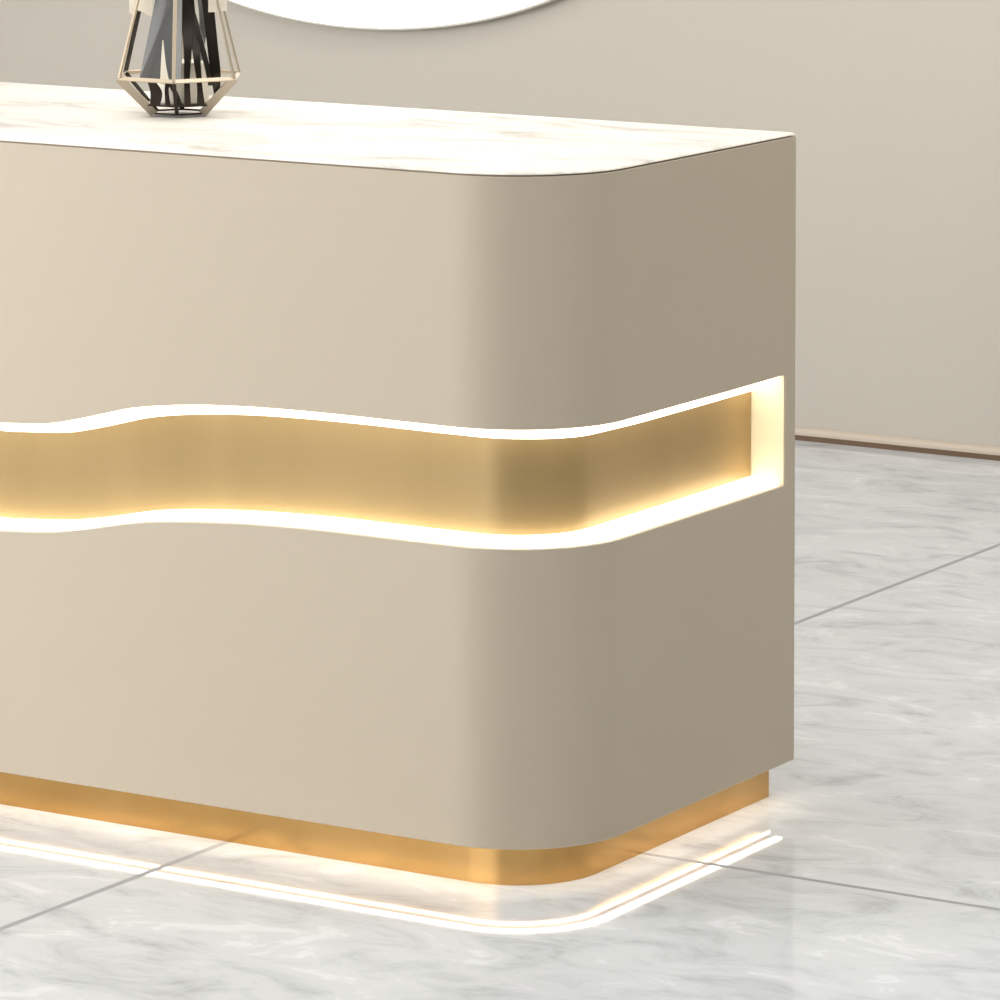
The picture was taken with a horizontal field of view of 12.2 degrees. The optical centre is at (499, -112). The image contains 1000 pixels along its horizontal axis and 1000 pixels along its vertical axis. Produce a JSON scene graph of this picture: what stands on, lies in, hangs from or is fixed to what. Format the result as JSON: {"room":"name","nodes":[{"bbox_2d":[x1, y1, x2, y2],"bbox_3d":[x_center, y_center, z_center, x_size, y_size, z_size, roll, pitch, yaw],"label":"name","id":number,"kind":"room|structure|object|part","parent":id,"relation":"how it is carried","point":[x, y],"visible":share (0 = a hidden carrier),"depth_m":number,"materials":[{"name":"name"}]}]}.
{"room":"reception area","nodes":[
{"label":"reception area","id":0,"kind":"room"},
{"bbox_2d":[0,440,999,999],"bbox_3d":[-1.328,1.541,4.566,11.700,0.100,11.634,2,4,32],"label":"floor","id":1,"kind":"structure","parent":0,"point":[868,868],"depth_m":6.51,"materials":[{"name":"grey stone"}]},
{"bbox_2d":[0,82,795,884],"bbox_3d":[-0.848,0.838,7.316,2.600,1.000,0.680,2,4,32],"label":"reception desk","id":2,"kind":"object","parent":1,"relation":"on","point":[397,488],"visible":1,"depth_m":6.62,"materials":[{"name":"beige paint"}]},
{"bbox_2d":[116,0,240,115],"bbox_3d":[-0.490,0.196,7.131,0.208,0.301,0.182,2,4,32],"label":"vase","id":3,"kind":"object","parent":2,"relation":"on","point":[175,82],"visible":1,"depth_m":7.10,"materials":[{"name":"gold metal"}]},
{"bbox_3d":[-0.525,0.311,7.091,0.023,0.038,0.004,0,3,0],"label":"blade","id":4,"kind":"part","parent":3,"relation":"part of","materials":[{"name":"grey metal"}]},
{"bbox_3d":[-0.515,0.225,7.101,0.058,0.132,0.036,2,4,32],"label":"glass pane","id":5,"kind":"part","parent":3,"relation":"part of","materials":[{"name":"grey glass"}]},
{"bbox_3d":[-0.508,0.260,7.074,0.013,0.060,0.012,0,3,0],"label":"blade","id":6,"kind":"part","parent":3,"relation":"part of","materials":[{"name":"beige metal"}]},
{"bbox_3d":[-0.503,0.309,7.090,0.014,0.042,0.002,0,3,0],"label":"blade","id":7,"kind":"part","parent":3,"relation":"part of","materials":[{"name":"grey metal"}]},
{"bbox_3d":[-0.493,0.302,7.085,0.023,0.055,0.002,0,3,0],"label":"blade","id":8,"kind":"part","parent":3,"relation":"part of","materials":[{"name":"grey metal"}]},
{"bbox_3d":[-0.490,0.328,7.139,0.112,0.003,0.098,2,4,32],"label":"plate","id":9,"kind":"part","parent":3,"relation":"part of","materials":[{"name":"grey metal"}]},
{"bbox_3d":[-0.488,0.225,7.087,0.016,0.133,0.038,0,3,7],"label":"glass pane","id":10,"kind":"part","parent":3,"relation":"part of","materials":[{"name":"grey glass"}]},
{"bbox_3d":[-0.475,0.234,7.099,0.018,0.190,0.036,-1,3,-16],"label":"blade","id":11,"kind":"part","parent":3,"relation":"part of","materials":[{"name":"grey metal"}]},
{"bbox_3d":[-0.465,0.234,7.103,0.015,0.190,0.049,-2,4,-27],"label":"blade","id":12,"kind":"part","parent":3,"relation":"part of","materials":[{"name":"grey metal"}]},
{"bbox_3d":[-0.458,0.216,7.153,0.021,0.140,0.002,0,3,0],"label":"blade","id":13,"kind":"part","parent":3,"relation":"part of","materials":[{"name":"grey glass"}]},
{"bbox_3d":[-0.460,0.219,7.101,0.054,0.160,0.010,2,4,35],"label":"blade","id":14,"kind":"part","parent":3,"relation":"part of","materials":[{"name":"grey metal"}]},
{"bbox_3d":[-0.443,0.230,7.121,0.017,0.184,0.041,-2,4,-34],"label":"blade","id":15,"kind":"part","parent":3,"relation":"part of","materials":[{"name":"grey metal"}]},
{"bbox_3d":[-0.843,0.807,7.322,2.490,0.228,0.588,2,4,32],"label":"niche panel","id":16,"kind":"part","parent":2,"relation":"part of","materials":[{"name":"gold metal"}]},
{"bbox_2d":[0,377,777,438],"bbox_3d":[-0.855,0.738,7.299,2.584,0.089,0.638,2,4,32],"label":"light","id":17,"kind":"object","parent":2,"relation":"attached to","point":[30,407],"depth_m":6.69,"materials":[{"name":"white plastic"}]},
{"bbox_2d":[0,476,778,547],"bbox_3d":[-0.855,0.886,7.307,2.584,0.072,0.638,2,4,32],"label":"light","id":18,"kind":"object","parent":2,"relation":"attached to","point":[36,511],"depth_m":6.69,"materials":[{"name":"white plastic"}]},
{"bbox_2d":[0,82,795,174],"bbox_3d":[-0.848,0.341,7.288,2.600,0.004,0.680,2,4,32],"label":"countertop","id":19,"kind":"structure","parent":2,"relation":"on","point":[461,142],"depth_m":6.87,"materials":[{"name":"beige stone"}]},
{"bbox_3d":[0.396,0.800,6.910,0.056,0.163,0.003,2,4,32],"label":"niche panel","id":20,"kind":"part","parent":2,"relation":"part of","materials":[{"name":"beige"}]},
{"bbox_2d":[0,0,999,446],"bbox_3d":[1.694,-0.378,9.380,11.700,3.200,0.100,2,4,32],"label":"wall","id":21,"kind":"structure","parent":0,"point":[892,107],"depth_m":10.01,"materials":[{"name":"beige paint"}]},
{"bbox_2d":[227,0,556,30],"bbox_3d":[-0.300,-0.176,10.540,1.750,0.994,0.033,2,4,32],"label":"wall light","id":22,"kind":"object","parent":21,"relation":"attached to","point":[381,15],"visible":1,"depth_m":10.51,"materials":[{"name":"beige"}]},
{"bbox_2d":[795,427,999,460],"bbox_3d":[1.665,1.217,9.421,11.500,0.012,0.010,2,4,32],"label":"baseboard","id":23,"kind":"structure","parent":21,"relation":"attached to","point":[797,437],"depth_m":9.92,"materials":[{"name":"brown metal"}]}
]}

